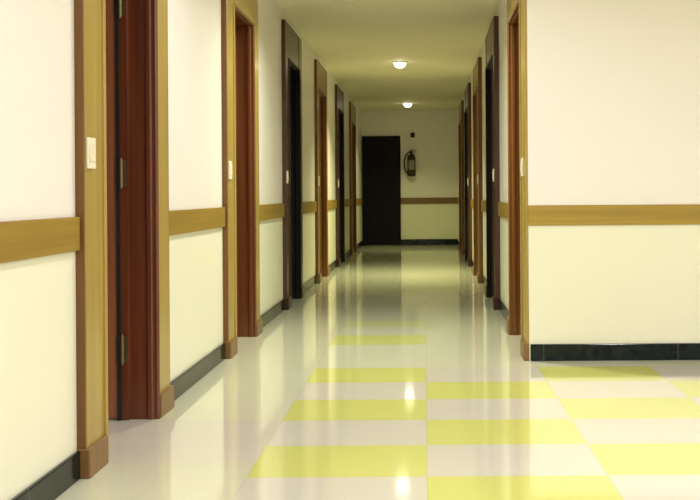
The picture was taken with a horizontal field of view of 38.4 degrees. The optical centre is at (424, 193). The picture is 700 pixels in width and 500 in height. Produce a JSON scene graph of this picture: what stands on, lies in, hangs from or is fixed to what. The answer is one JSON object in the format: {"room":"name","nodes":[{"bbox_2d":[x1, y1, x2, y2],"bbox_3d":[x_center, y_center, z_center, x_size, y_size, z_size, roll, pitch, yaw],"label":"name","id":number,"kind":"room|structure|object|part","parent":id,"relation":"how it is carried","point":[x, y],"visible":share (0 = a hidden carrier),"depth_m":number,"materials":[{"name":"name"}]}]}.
{"room":"hospital interior","nodes":[
{"label":"hospital interior","id":0,"kind":"room"},
{"bbox_2d":[0,0,361,499],"bbox_3d":[-1.342,-0.305,8.300,0.200,2.628,22.600,0,0,0],"label":"wall","id":1,"kind":"structure","parent":0,"point":[38,391],"depth_m":3.50,"materials":[{"name":"beige paint"}]},
{"bbox_2d":[0,217,79,262],"bbox_3d":[-1.230,0.140,0.272,0.018,0.120,6.543,0,0,0],"label":"chair rail","id":2,"kind":"object","parent":1,"relation":"attached to","point":[19,239],"visible":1,"depth_m":3.15,"materials":[{"name":"brown wood"}]},
{"bbox_2d":[11,451,79,499],"bbox_3d":[-1.226,0.958,0.269,0.016,0.100,6.537,0,0,0],"label":"baseboard","id":3,"kind":"structure","parent":1,"relation":"attached to","point":[55,482],"depth_m":3.30,"materials":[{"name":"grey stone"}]},
{"bbox_2d":[74,0,173,478],"bbox_3d":[-1.637,-0.253,4.133,0.890,2.527,1.191,0,0,0],"label":"door","id":4,"kind":"structure","parent":1,"relation":"in","point":[121,46],"depth_m":4.46,"materials":[{"name":"brown wood"}]},
{"bbox_2d":[86,137,95,168],"bbox_3d":[-1.202,-0.147,3.603,0.012,0.112,0.084,0,0,0],"label":"light switch","id":5,"kind":"object","parent":4,"relation":"attached to","point":[90,142],"visible":1,"depth_m":3.58,"materials":[{"name":"beige plastic"}]},
{"bbox_3d":[-1.225,-0.249,3.656,0.033,2.515,0.202,0,0,0],"label":"casing","id":6,"kind":"part","parent":4,"relation":"part of","materials":[{"name":"brown wood"}]},
{"bbox_3d":[-1.278,-0.100,4.120,0.164,2.216,0.752,0,0,0],"label":"frame","id":7,"kind":"part","parent":4,"relation":"part of","materials":[{"name":"brown wood"}]},
{"bbox_3d":[-1.225,-0.249,4.596,0.033,2.515,0.227,0,0,0],"label":"casing","id":8,"kind":"part","parent":4,"relation":"part of","materials":[{"name":"brown wood"}]},
{"bbox_2d":[169,207,224,235],"bbox_3d":[-1.230,0.140,5.420,0.018,0.120,1.396,0,0,0],"label":"chair rail","id":9,"kind":"object","parent":1,"relation":"attached to","point":[188,220],"visible":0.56,"depth_m":5.32,"materials":[{"name":"brown wood"}]},
{"bbox_2d":[170,343,225,400],"bbox_3d":[-1.226,0.958,5.417,0.016,0.100,1.390,0,0,0],"label":"baseboard","id":10,"kind":"structure","parent":1,"relation":"attached to","point":[196,372],"depth_m":5.38,"materials":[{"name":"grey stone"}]},
{"bbox_2d":[221,0,262,358],"bbox_3d":[-1.325,-0.255,6.707,0.266,2.527,1.191,0,0,0],"label":"door","id":11,"kind":"structure","parent":1,"relation":"in","point":[239,18],"depth_m":7.04,"materials":[{"name":"brown wood"}]},
{"bbox_2d":[228,161,231,178],"bbox_3d":[-1.202,-0.147,6.178,0.012,0.112,0.084,0,0,0],"label":"light switch","id":12,"kind":"object","parent":11,"relation":"attached to","point":[229,162],"visible":1,"depth_m":6.14,"materials":[{"name":"beige plastic"}]},
{"bbox_3d":[-1.225,-0.249,6.231,0.033,2.515,0.202,0,0,0],"label":"casing","id":13,"kind":"part","parent":11,"relation":"part of","materials":[{"name":"brown wood"}]},
{"bbox_3d":[-1.234,-1.351,6.695,0.030,0.312,0.726,0,0,0],"label":"header panel","id":14,"kind":"part","parent":11,"relation":"part of","materials":[{"name":"brown wood"}]},
{"bbox_3d":[-1.278,-0.100,6.695,0.164,2.216,0.752,0,0,0],"label":"frame","id":15,"kind":"part","parent":11,"relation":"part of","materials":[{"name":"brown wood"}]},
{"bbox_3d":[-1.225,-0.249,7.171,0.033,2.515,0.227,0,0,0],"label":"casing","id":16,"kind":"part","parent":11,"relation":"part of","materials":[{"name":"brown wood"}]},
{"bbox_2d":[259,203,284,220],"bbox_3d":[-1.230,0.140,7.995,0.018,0.120,1.396,0,0,0],"label":"chair rail","id":17,"kind":"object","parent":1,"relation":"attached to","point":[266,211],"visible":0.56,"depth_m":7.93,"materials":[{"name":"brown wood"}]},
{"bbox_2d":[260,299,284,326],"bbox_3d":[-1.226,0.958,7.992,0.016,0.100,1.390,0,0,0],"label":"baseboard","id":18,"kind":"structure","parent":1,"relation":"attached to","point":[274,311],"depth_m":8.04,"materials":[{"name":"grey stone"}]},
{"bbox_2d":[281,19,304,309],"bbox_3d":[-1.325,-0.255,9.283,0.266,2.527,1.191,0,0,0],"label":"door","id":19,"kind":"structure","parent":1,"relation":"in","point":[291,44],"depth_m":9.62,"materials":[{"name":"black wood"}]},
{"bbox_2d":[286,171,288,183],"bbox_3d":[-1.202,-0.147,8.753,0.012,0.112,0.084,0,0,0],"label":"light switch","id":20,"kind":"object","parent":19,"relation":"attached to","point":[287,172],"visible":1,"depth_m":8.72,"materials":[{"name":"beige plastic"}]},
{"bbox_3d":[-1.225,-0.249,8.806,0.033,2.515,0.202,0,0,0],"label":"casing","id":21,"kind":"part","parent":19,"relation":"part of","materials":[{"name":"brown wood"}]},
{"bbox_3d":[-1.234,-1.351,9.270,0.030,0.312,0.726,0,0,0],"label":"header panel","id":22,"kind":"part","parent":19,"relation":"part of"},
{"bbox_3d":[-1.278,-0.100,9.270,0.164,2.216,0.752,0,0,0],"label":"frame","id":23,"kind":"part","parent":19,"relation":"part of","materials":[{"name":"black wood"}]},
{"bbox_3d":[-1.225,-0.249,9.746,0.033,2.515,0.227,0,0,0],"label":"casing","id":24,"kind":"part","parent":19,"relation":"part of","materials":[{"name":"brown wood"}]},
{"bbox_2d":[303,201,316,213],"bbox_3d":[-1.230,0.140,10.570,0.018,0.120,1.396,0,0,0],"label":"chair rail","id":25,"kind":"object","parent":1,"relation":"attached to","point":[311,206],"visible":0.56,"depth_m":10.62,"materials":[{"name":"brown wood"}]},
{"bbox_2d":[303,275,316,292],"bbox_3d":[-1.226,0.958,10.567,0.016,0.100,1.390,0,0,0],"label":"baseboard","id":26,"kind":"structure","parent":1,"relation":"attached to","point":[311,282],"depth_m":10.64,"materials":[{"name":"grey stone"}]},
{"bbox_2d":[314,59,329,282],"bbox_3d":[-1.325,-0.255,11.857,0.266,2.527,1.191,0,0,0],"label":"door","id":27,"kind":"structure","parent":1,"relation":"in","point":[322,269],"depth_m":12.01,"materials":[{"name":"brown wood"}]},
{"bbox_3d":[-1.225,-0.249,11.381,0.033,2.515,0.202,0,0,0],"label":"casing","id":28,"kind":"part","parent":27,"relation":"part of","materials":[{"name":"brown wood"}]},
{"bbox_3d":[-1.234,-1.351,11.845,0.030,0.312,0.726,0,0,0],"label":"header panel","id":29,"kind":"part","parent":27,"relation":"part of","materials":[{"name":"brown wood"}]},
{"bbox_3d":[-1.278,-0.100,11.845,0.164,2.216,0.752,0,0,0],"label":"frame","id":30,"kind":"part","parent":27,"relation":"part of","materials":[{"name":"brown wood"}]},
{"bbox_3d":[-1.225,-0.249,12.322,0.033,2.515,0.227,0,0,0],"label":"casing","id":31,"kind":"part","parent":27,"relation":"part of","materials":[{"name":"brown wood"}]},
{"bbox_2d":[328,200,336,209],"bbox_3d":[-1.230,0.140,13.145,0.018,0.120,1.396,0,0,0],"label":"chair rail","id":32,"kind":"object","parent":1,"relation":"attached to","point":[332,204],"visible":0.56,"depth_m":13.20,"materials":[{"name":"brown wood"}]},
{"bbox_2d":[328,260,336,271],"bbox_3d":[-1.226,0.958,13.142,0.016,0.100,1.390,0,0,0],"label":"baseboard","id":33,"kind":"structure","parent":1,"relation":"attached to","point":[333,265],"depth_m":13.31,"materials":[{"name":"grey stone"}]},
{"bbox_2d":[335,84,345,266],"bbox_3d":[-1.325,-0.255,14.432,0.266,2.527,1.191,0,0,0],"label":"door","id":34,"kind":"structure","parent":1,"relation":"in","point":[339,95],"depth_m":14.25,"materials":[{"name":"black wood"}]},
{"bbox_3d":[-1.225,-0.249,13.956,0.033,2.515,0.202,0,0,0],"label":"casing","id":35,"kind":"part","parent":34,"relation":"part of","materials":[{"name":"brown wood"}]},
{"bbox_3d":[-1.234,-1.351,14.420,0.030,0.312,0.726,0,0,0],"label":"header panel","id":36,"kind":"part","parent":34,"relation":"part of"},
{"bbox_3d":[-1.278,-0.100,14.420,0.164,2.216,0.752,0,0,0],"label":"frame","id":37,"kind":"part","parent":34,"relation":"part of","materials":[{"name":"black wood"}]},
{"bbox_3d":[-1.225,-0.249,14.896,0.033,2.515,0.227,0,0,0],"label":"casing","id":38,"kind":"part","parent":34,"relation":"part of","materials":[{"name":"brown wood"}]},
{"bbox_2d":[345,199,350,206],"bbox_3d":[-1.230,0.140,15.720,0.018,0.120,1.396,0,0,0],"label":"chair rail","id":39,"kind":"object","parent":1,"relation":"attached to","point":[347,201],"visible":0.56,"depth_m":15.76,"materials":[{"name":"brown wood"}]},
{"bbox_2d":[345,249,350,258],"bbox_3d":[-1.226,0.958,15.717,0.016,0.100,1.390,0,0,0],"label":"baseboard","id":40,"kind":"structure","parent":1,"relation":"attached to","point":[348,253],"depth_m":15.92,"materials":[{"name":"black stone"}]},
{"bbox_2d":[349,101,357,254],"bbox_3d":[-1.325,-0.255,17.008,0.266,2.527,1.191,0,0,0],"label":"door","id":41,"kind":"structure","parent":1,"relation":"in","point":[352,109],"depth_m":16.62,"materials":[{"name":"brown wood"}]},
{"bbox_3d":[-1.225,-0.249,16.531,0.033,2.515,0.202,0,0,0],"label":"casing","id":42,"kind":"part","parent":41,"relation":"part of","materials":[{"name":"brown wood"}]},
{"bbox_3d":[-1.234,-1.351,16.995,0.030,0.312,0.726,0,0,0],"label":"header panel","id":43,"kind":"part","parent":41,"relation":"part of","materials":[{"name":"brown wood"}]},
{"bbox_3d":[-1.278,-0.100,16.995,0.164,2.216,0.752,0,0,0],"label":"frame","id":44,"kind":"part","parent":41,"relation":"part of","materials":[{"name":"brown wood"}]},
{"bbox_3d":[-1.225,-0.249,17.471,0.033,2.515,0.227,0,0,0],"label":"casing","id":45,"kind":"part","parent":41,"relation":"part of","materials":[{"name":"brown wood"}]},
{"bbox_2d":[356,198,362,204],"bbox_3d":[-1.230,0.140,18.599,0.018,0.120,2.003,0,0,0],"label":"chair rail","id":46,"kind":"object","parent":1,"relation":"attached to","point":[359,201],"visible":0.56,"depth_m":18.64,"materials":[{"name":"brown wood"}]},
{"bbox_2d":[55,245,699,499],"bbox_3d":[0.657,1.046,8.300,8.100,0.100,23.000,0,0,0],"label":"floor","id":47,"kind":"structure","parent":0,"point":[394,376],"depth_m":4.53,"materials":[{"name":"tile"}]},
{"bbox_2d":[276,0,499,110],"bbox_3d":[0.639,-1.682,8.300,8.100,0.100,23.000,0,0,0],"label":"ceiling","id":48,"kind":"structure","parent":0,"point":[441,42],"depth_m":10.76,"materials":[{"name":"paint"}]},
{"bbox_2d":[391,61,407,67],"bbox_3d":[-0.311,-1.590,12.330,0.210,0.072,0.210,0,0,0],"label":"recessed light","id":49,"kind":"object","parent":48,"relation":"in","point":[399,64],"visible":1,"depth_m":12.27,"materials":[{"name":"white glass"}]},
{"bbox_2d":[402,103,412,106],"bbox_3d":[-0.311,-1.590,17.900,0.210,0.072,0.210,0,0,0],"label":"recessed light","id":50,"kind":"object","parent":48,"relation":"in","point":[405,104],"visible":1,"depth_m":17.84,"materials":[{"name":"beige glass"}]},
{"bbox_2d":[361,111,457,239],"bbox_3d":[-0.301,-0.312,19.675,2.283,2.628,0.150,0,0,0],"label":"wall","id":51,"kind":"structure","parent":0,"point":[434,148],"depth_m":19.60,"materials":[{"name":"beige paint"}]},
{"bbox_2d":[362,136,400,245],"bbox_3d":[-0.852,-0.064,19.558,0.753,2.140,0.085,0,0,0],"label":"door","id":52,"kind":"structure","parent":51,"relation":"in","point":[381,157],"depth_m":19.57,"materials":[{"name":"black wood"}]},
{"bbox_2d":[404,150,415,175],"bbox_3d":[-0.286,-0.600,19.493,0.225,0.514,0.170,0,0,-44],"label":"fire extinguisher","id":53,"kind":"object","parent":51,"relation":"attached to","point":[411,162],"visible":1,"depth_m":19.45,"materials":[{"name":"metal"}]},
{"bbox_2d":[401,197,456,203],"bbox_3d":[0.076,0.132,19.591,1.100,0.120,0.018,0,0,0],"label":"chair rail","id":54,"kind":"object","parent":51,"relation":"attached to","point":[453,200],"visible":1,"depth_m":19.58,"materials":[{"name":"brown wood"}]},
{"bbox_2d":[401,239,456,244],"bbox_3d":[0.083,0.942,19.592,1.100,0.115,0.016,0,0,0],"label":"baseboard","id":55,"kind":"structure","parent":51,"relation":"attached to","point":[403,241],"depth_m":19.59,"materials":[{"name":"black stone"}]},
{"bbox_2d":[457,0,508,309],"bbox_3d":[0.741,-0.319,12.797,0.200,2.628,13.605,0,0,0],"label":"wall","id":56,"kind":"structure","parent":0,"point":[501,11],"depth_m":8.39,"materials":[{"name":"beige paint"}]},
{"bbox_2d":[458,100,464,254],"bbox_3d":[0.714,-0.268,16.933,0.266,2.527,1.241,0,0,0],"label":"door","id":57,"kind":"structure","parent":56,"relation":"in","point":[461,106],"depth_m":16.33,"materials":[{"name":"brown wood"}]},
{"bbox_3d":[0.614,-1.363,16.930,0.040,0.312,0.856,0,0,0],"label":"header panel","id":58,"kind":"part","parent":57,"relation":"part of","materials":[{"name":"brown wood"}]},
{"bbox_3d":[0.669,-0.112,16.930,0.164,2.216,0.882,0,0,0],"label":"frame","id":59,"kind":"part","parent":57,"relation":"part of","materials":[{"name":"brown wood"}]},
{"bbox_3d":[0.620,-0.262,16.416,0.043,2.515,0.172,0,0,0],"label":"casing","id":60,"kind":"part","parent":57,"relation":"part of","materials":[{"name":"brown wood"}]},
{"bbox_2d":[464,83,471,265],"bbox_3d":[0.714,-0.268,14.357,0.266,2.527,1.241,0,0,0],"label":"door","id":61,"kind":"structure","parent":56,"relation":"in","point":[467,95],"depth_m":13.86,"materials":[{"name":"black wood"}]},
{"bbox_3d":[0.614,-1.363,14.355,0.040,0.312,0.856,0,0,0],"label":"header panel","id":62,"kind":"part","parent":61,"relation":"part of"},
{"bbox_3d":[0.669,-0.112,14.355,0.164,2.216,0.882,0,0,0],"label":"frame","id":63,"kind":"part","parent":61,"relation":"part of","materials":[{"name":"black wood"}]},
{"bbox_3d":[0.620,-0.262,13.841,0.043,2.515,0.172,0,0,0],"label":"casing","id":64,"kind":"part","parent":61,"relation":"part of","materials":[{"name":"brown wood"}]},
{"bbox_2d":[473,57,482,282],"bbox_3d":[0.714,-0.268,11.783,0.266,2.527,1.241,0,0,0],"label":"door","id":65,"kind":"structure","parent":56,"relation":"in","point":[477,71],"depth_m":11.30,"materials":[{"name":"brown wood"}]},
{"bbox_3d":[0.614,-1.363,11.780,0.040,0.312,0.856,0,0,0],"label":"header panel","id":66,"kind":"part","parent":65,"relation":"part of","materials":[{"name":"brown wood"}]},
{"bbox_3d":[0.669,-0.112,11.780,0.164,2.216,0.882,0,0,0],"label":"frame","id":67,"kind":"part","parent":65,"relation":"part of","materials":[{"name":"brown wood"}]},
{"bbox_3d":[0.620,-0.262,11.266,0.043,2.515,0.172,0,0,0],"label":"casing","id":68,"kind":"part","parent":65,"relation":"part of","materials":[{"name":"brown wood"}]},
{"bbox_2d":[481,200,485,211],"bbox_3d":[0.635,0.128,10.495,0.018,0.120,1.346,0,0,0],"label":"chair rail","id":69,"kind":"object","parent":56,"relation":"attached to","point":[483,202],"visible":0.51,"depth_m":10.70,"materials":[{"name":"brown wood"}]},
{"bbox_2d":[482,274,486,286],"bbox_3d":[0.641,0.946,10.492,0.016,0.100,1.340,0,0,0],"label":"baseboard","id":70,"kind":"structure","parent":56,"relation":"attached to","point":[484,280],"depth_m":10.73,"materials":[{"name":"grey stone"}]},
{"bbox_2d":[485,16,500,309],"bbox_3d":[0.714,-0.268,9.207,0.266,2.527,1.241,0,0,0],"label":"door","id":71,"kind":"structure","parent":56,"relation":"in","point":[492,289],"depth_m":8.76,"materials":[{"name":"black wood"}]},
{"bbox_3d":[0.620,-0.262,9.722,0.043,2.515,0.177,0,0,0],"label":"casing","id":72,"kind":"part","parent":71,"relation":"part of","materials":[{"name":"brown wood"}]},
{"bbox_3d":[0.614,-1.363,9.205,0.040,0.312,0.856,0,0,0],"label":"header panel","id":73,"kind":"part","parent":71,"relation":"part of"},
{"bbox_3d":[0.669,-0.112,9.205,0.164,2.216,0.882,0,0,0],"label":"frame","id":74,"kind":"part","parent":71,"relation":"part of","materials":[{"name":"brown wood"}]},
{"bbox_3d":[0.620,-0.262,8.691,0.043,2.515,0.172,0,0,0],"label":"casing","id":75,"kind":"part","parent":71,"relation":"part of","materials":[{"name":"brown wood"}]},
{"bbox_2d":[498,202,507,218],"bbox_3d":[0.635,0.128,7.920,0.018,0.120,1.346,0,0,0],"label":"chair rail","id":76,"kind":"object","parent":56,"relation":"attached to","point":[502,206],"visible":0.56,"depth_m":7.98,"materials":[{"name":"brown wood"}]},
{"bbox_2d":[499,298,508,319],"bbox_3d":[0.641,0.946,7.917,0.016,0.100,1.340,0,0,0],"label":"baseboard","id":77,"kind":"structure","parent":56,"relation":"attached to","point":[503,309],"depth_m":8.07,"materials":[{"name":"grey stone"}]},
{"bbox_2d":[506,0,528,360],"bbox_3d":[0.714,-0.268,6.612,0.266,2.527,1.283,0,0,0],"label":"door","id":78,"kind":"structure","parent":56,"relation":"in","point":[517,323],"depth_m":7.04,"materials":[{"name":"brown wood"}]},
{"bbox_3d":[0.620,-0.262,7.146,0.043,2.515,0.177,0,0,0],"label":"casing","id":79,"kind":"part","parent":78,"relation":"part of","materials":[{"name":"brown wood"}]},
{"bbox_3d":[0.614,-1.363,6.630,0.040,0.312,0.856,0,0,0],"label":"header panel","id":80,"kind":"part","parent":78,"relation":"part of","materials":[{"name":"brown wood"}]},
{"bbox_3d":[0.669,-0.112,6.630,0.164,2.216,0.882,0,0,0],"label":"frame","id":81,"kind":"part","parent":78,"relation":"part of","materials":[{"name":"brown wood"}]},
{"bbox_2d":[520,158,523,175],"bbox_3d":[0.593,-0.164,6.115,0.012,0.112,0.084,0,0,0],"label":"light switch","id":82,"kind":"object","parent":78,"relation":"attached to","point":[522,159],"visible":1,"depth_m":6.08,"materials":[{"name":"beige plastic"}]},
{"bbox_3d":[0.620,-0.262,6.089,0.043,2.515,0.226,0,0,0],"label":"casing","id":83,"kind":"part","parent":78,"relation":"part of","materials":[{"name":"brown wood"}]},
{"bbox_2d":[527,0,699,360],"bbox_3d":[2.556,-0.331,6.072,3.884,2.628,0.206,0,0,0],"label":"wall","id":84,"kind":"structure","parent":0,"point":[613,86],"depth_m":5.97,"materials":[{"name":"beige paint"}]},
{"bbox_2d":[528,204,699,225],"bbox_3d":[2.558,0.115,5.966,3.885,0.120,0.018,0,0,0],"label":"chair rail","id":85,"kind":"object","parent":84,"relation":"attached to","point":[663,214],"visible":1,"depth_m":5.96,"materials":[{"name":"brown wood"}]},
{"bbox_2d":[530,343,699,360],"bbox_3d":[2.568,0.933,5.964,3.877,0.100,0.022,0,0,0],"label":"baseboard","id":86,"kind":"structure","parent":84,"relation":"attached to","point":[620,351],"depth_m":5.95,"materials":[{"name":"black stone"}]}
]}

